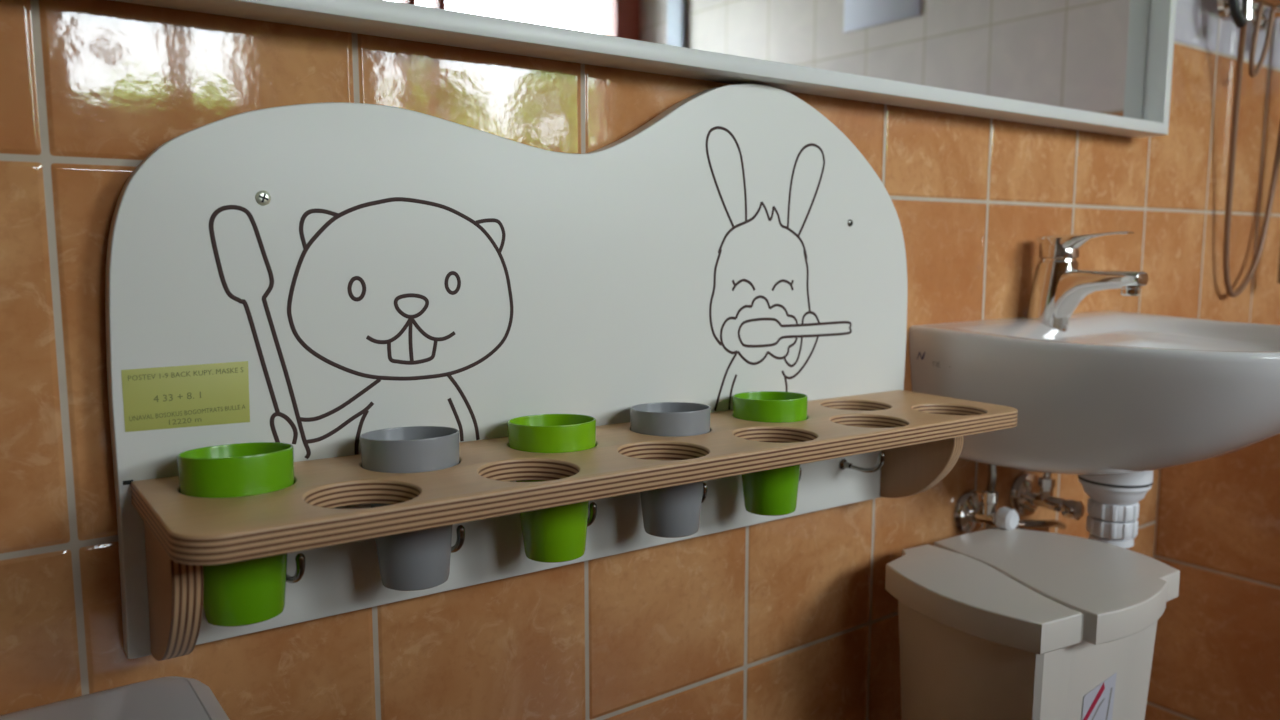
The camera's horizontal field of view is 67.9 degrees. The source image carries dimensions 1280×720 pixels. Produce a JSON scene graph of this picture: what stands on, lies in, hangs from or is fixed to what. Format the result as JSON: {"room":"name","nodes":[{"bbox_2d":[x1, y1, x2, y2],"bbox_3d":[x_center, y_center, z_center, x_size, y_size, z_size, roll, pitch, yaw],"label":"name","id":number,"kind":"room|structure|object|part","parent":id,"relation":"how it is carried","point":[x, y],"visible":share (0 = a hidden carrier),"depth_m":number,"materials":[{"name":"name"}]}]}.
{"room":"bathroom","nodes":[
{"label":"bathroom","id":0,"kind":"room"},
{"bbox_2d":[0,0,1279,719],"bbox_3d":[-0.200,-0.568,0.747,3.740,2.550,0.120,-5,9,-36],"label":"wall","id":1,"kind":"structure","parent":0,"point":[794,617],"depth_m":0.83,"materials":[{"name":"tile"}]},
{"bbox_2d":[0,676,229,719],"bbox_3d":[-0.400,0.380,0.526,0.350,0.305,0.173,-5,9,-36],"label":"toilet cistern","id":2,"kind":"object","parent":1,"relation":"attached to","point":[173,697],"visible":1,"depth_m":0.61,"materials":[{"name":"white ceramic"}]},
{"bbox_2d":[105,84,1017,660],"bbox_3d":[0.021,-0.029,0.780,0.795,0.444,0.179,-4,8,-36],"label":"cup holder","id":3,"kind":"object","parent":1,"relation":"attached to","point":[314,278],"visible":0.9,"depth_m":0.74,"materials":[{"name":"white laminate"}]},
{"bbox_2d":[177,442,293,626],"bbox_3d":[-0.262,0.112,0.623,0.070,0.113,0.071,-1,7,-8],"label":"plastic cup","id":4,"kind":"object","parent":3,"relation":"in","point":[252,591],"visible":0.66,"depth_m":0.60,"materials":[{"name":"green plastic"}]},
{"bbox_2d":[360,426,458,590],"bbox_3d":[-0.166,0.107,0.692,0.070,0.112,0.070,-3,7,-21],"label":"plastic cup","id":5,"kind":"object","parent":3,"relation":"in","point":[420,559],"visible":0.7,"depth_m":0.67,"materials":[{"name":"grey plastic"}]},
{"bbox_2d":[508,414,595,562],"bbox_3d":[-0.070,0.102,0.760,0.070,0.112,0.070,-3,7,-21],"label":"plastic cup","id":6,"kind":"object","parent":3,"relation":"in","point":[557,534],"visible":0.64,"depth_m":0.74,"materials":[{"name":"green plastic"}]},
{"bbox_2d":[131,390,1017,564],"bbox_3d":[0.026,0.072,0.784,0.772,0.016,0.159,-4,8,-36],"label":"shelf","id":7,"kind":"object","parent":3,"relation":"attached to","point":[329,475],"depth_m":0.67,"materials":[{"name":"brown wood"}]},
{"bbox_2d":[630,402,709,537],"bbox_3d":[0.026,0.095,0.829,0.070,0.112,0.070,-3,7,-21],"label":"plastic cup","id":8,"kind":"object","parent":3,"relation":"in","point":[674,511],"visible":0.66,"depth_m":0.81,"materials":[{"name":"grey plastic"}]},
{"bbox_2d":[733,391,807,515],"bbox_3d":[0.122,0.087,0.898,0.070,0.112,0.070,-3,7,-21],"label":"plastic cup","id":9,"kind":"object","parent":3,"relation":"in","point":[773,492],"visible":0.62,"depth_m":0.88,"materials":[{"name":"green plastic"}]},
{"bbox_2d":[111,0,1176,137],"bbox_3d":[-0.006,-0.613,0.779,1.837,0.720,0.048,-5,9,-36],"label":"wall mirror","id":10,"kind":"object","parent":1,"relation":"attached to","point":[1098,66],"visible":1,"depth_m":0.98,"materials":[{"name":"white paint"}]},
{"bbox_2d":[387,0,1148,119],"bbox_3d":[-0.011,-0.614,0.784,1.802,0.689,0.005,-5,9,-36],"label":"mirror glass","id":11,"kind":"object","parent":10,"relation":"on","point":[1085,55],"depth_m":1.06,"materials":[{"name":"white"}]},
{"bbox_3d":[0.727,-0.678,1.316,0.016,0.689,0.048,-5,9,-36],"label":"panel","id":12,"kind":"part","parent":10,"relation":"part of","materials":[{"name":"white paint"}]},
{"bbox_2d":[953,464,1018,534],"bbox_3d":[0.442,0.164,1.196,0.062,0.134,0.065,-5,9,-36],"label":"angle valve","id":13,"kind":"object","parent":1,"relation":"attached to","point":[973,510],"visible":0.83,"depth_m":1.20,"materials":[{"name":"silver metal"}]},
{"bbox_3d":[0.457,0.198,1.183,0.029,0.029,0.020,-5,9,-36],"label":"hand knob","id":14,"kind":"part","parent":13,"relation":"part of","materials":[{"name":"white plastic"}]},
{"bbox_2d":[995,519,1065,529],"bbox_3d":[0.528,0.220,1.259,0.204,0.056,0.033,-6,9,-42],"label":"flexible hose","id":15,"kind":"object","parent":13,"relation":"attached to","point":[1022,524],"visible":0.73,"depth_m":1.23,"materials":[{"name":"silver metal"}]},
{"bbox_2d":[1010,470,1084,519],"bbox_3d":[0.549,0.168,1.265,0.066,0.103,0.083,-5,9,-36],"label":"angle valve","id":16,"kind":"object","parent":1,"relation":"attached to","point":[1029,491],"visible":0.91,"depth_m":1.28,"materials":[{"name":"silver metal"}]},
{"bbox_3d":[0.567,0.196,1.244,0.027,0.027,0.024,-5,9,-36],"label":"hand knob","id":17,"kind":"part","parent":16,"relation":"part of","materials":[{"name":"silver metal"}]},
{"bbox_2d":[909,310,1279,474],"bbox_3d":[0.619,0.051,1.110,0.463,0.178,0.392,-5,9,-36],"label":"basin","id":18,"kind":"object","parent":1,"relation":"attached to","point":[1113,392],"visible":0.99,"depth_m":1.00,"materials":[{"name":"white ceramic"}]},
{"bbox_2d":[1026,231,1147,330],"bbox_3d":[0.557,-0.092,1.195,0.054,0.136,0.148,-5,9,-36],"label":"tap","id":19,"kind":"object","parent":18,"relation":"on","point":[1058,287],"visible":0.9,"depth_m":1.20,"materials":[{"name":"silver metal"}]},
{"bbox_3d":[0.557,-0.146,1.189,0.038,0.028,0.112,-5,9,-36],"label":"lever","id":20,"kind":"part","parent":19,"relation":"part of","materials":[{"name":"silver metal"}]},
{"bbox_3d":[0.569,-0.074,1.182,0.040,0.076,0.108,-5,9,-36],"label":"spout","id":21,"kind":"part","parent":19,"relation":"part of","materials":[{"name":"silver metal"}]},
{"bbox_2d":[1078,470,1152,548],"bbox_3d":[0.579,0.257,1.248,0.086,0.266,0.162,-5,9,-36],"label":"trap","id":22,"kind":"object","parent":18,"relation":"attached to","point":[1113,505],"visible":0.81,"depth_m":1.18,"materials":[{"name":"white plastic"}]},
{"bbox_2d":[1217,0,1279,33],"bbox_3d":[0.983,-0.557,1.503,0.274,0.094,0.079,-5,9,-36],"label":"shower mixer","id":23,"kind":"object","parent":1,"relation":"attached to","point":[1239,11],"visible":0.94,"depth_m":1.46,"materials":[{"name":"silver metal"}]},
{"bbox_3d":[0.895,-0.538,1.425,0.038,0.076,0.019,-5,9,-36],"label":"lever","id":24,"kind":"part","parent":23,"relation":"part of","materials":[{"name":"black metal"}]},
{"bbox_2d":[1239,0,1254,21],"bbox_3d":[0.915,-0.531,1.437,0.026,0.034,0.026,-5,9,-36],"label":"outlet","id":25,"kind":"object","parent":23,"relation":"attached to","point":[1247,6],"depth_m":1.43,"materials":[{"name":"metal"}]},
{"bbox_2d":[1223,21,1279,296],"bbox_3d":[1.007,-0.543,1.524,0.259,0.887,0.051,-5,9,-36],"label":"shower hose","id":26,"kind":"object","parent":23,"relation":"hanging from","point":[1242,35],"visible":1,"depth_m":1.55,"materials":[{"name":"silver metal"}]},
{"bbox_2d":[1248,5,1275,76],"bbox_3d":[0.979,-0.502,1.500,0.061,0.108,0.016,-5,9,-36],"label":"loop","id":27,"kind":"object","parent":23,"relation":"hanging from","point":[1252,73],"visible":1,"depth_m":1.50,"materials":[{"name":"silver metal"}]},
{"bbox_2d":[1277,251,1279,282],"bbox_3d":[1.099,-0.762,1.576,0.040,1.265,0.060,-5,9,-36],"label":"shower rail","id":28,"kind":"object","parent":1,"relation":"attached to","point":[1278,276],"visible":1,"depth_m":1.64,"materials":[{"name":"silver metal"}]},
{"bbox_2d":[1144,434,1279,719],"bbox_3d":[1.158,0.384,1.202,0.094,0.550,0.950,-5,9,-36],"label":"wall","id":29,"kind":"structure","parent":0,"point":[1216,653],"depth_m":1.47,"materials":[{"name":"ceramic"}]},
{"bbox_3d":[0.561,0.870,-0.117,3.980,0.100,2.680,-5,9,-36],"label":"floor","id":30,"kind":"structure","parent":0,"visible":0},
{"bbox_2d":[885,528,1179,719],"bbox_3d":[0.429,0.450,1.069,0.302,0.450,0.248,-5,9,-36],"label":"waste bin","id":31,"kind":"object","parent":30,"relation":"on","point":[995,623],"visible":1,"depth_m":0.98,"materials":[{"name":"beige plastic"}]},
{"bbox_3d":[0.345,0.247,1.001,0.111,0.031,0.236,-3,7,-20],"label":"lid","id":32,"kind":"part","parent":31,"relation":"part of","materials":[{"name":"beige plastic"}]},
{"bbox_3d":[0.461,0.240,1.064,0.225,0.031,0.243,-5,9,-36],"label":"lid","id":33,"kind":"part","parent":31,"relation":"part of","materials":[{"name":"beige plastic"}]},
{"bbox_2d":[1092,687,1112,719],"bbox_3d":[0.481,0.365,0.992,0.040,0.038,0.001,-5,8,-35],"label":"print","id":34,"kind":"object","parent":31,"relation":"attached to","point":[1102,697],"depth_m":0.99,"materials":[{"name":"grey paper"}]}
]}

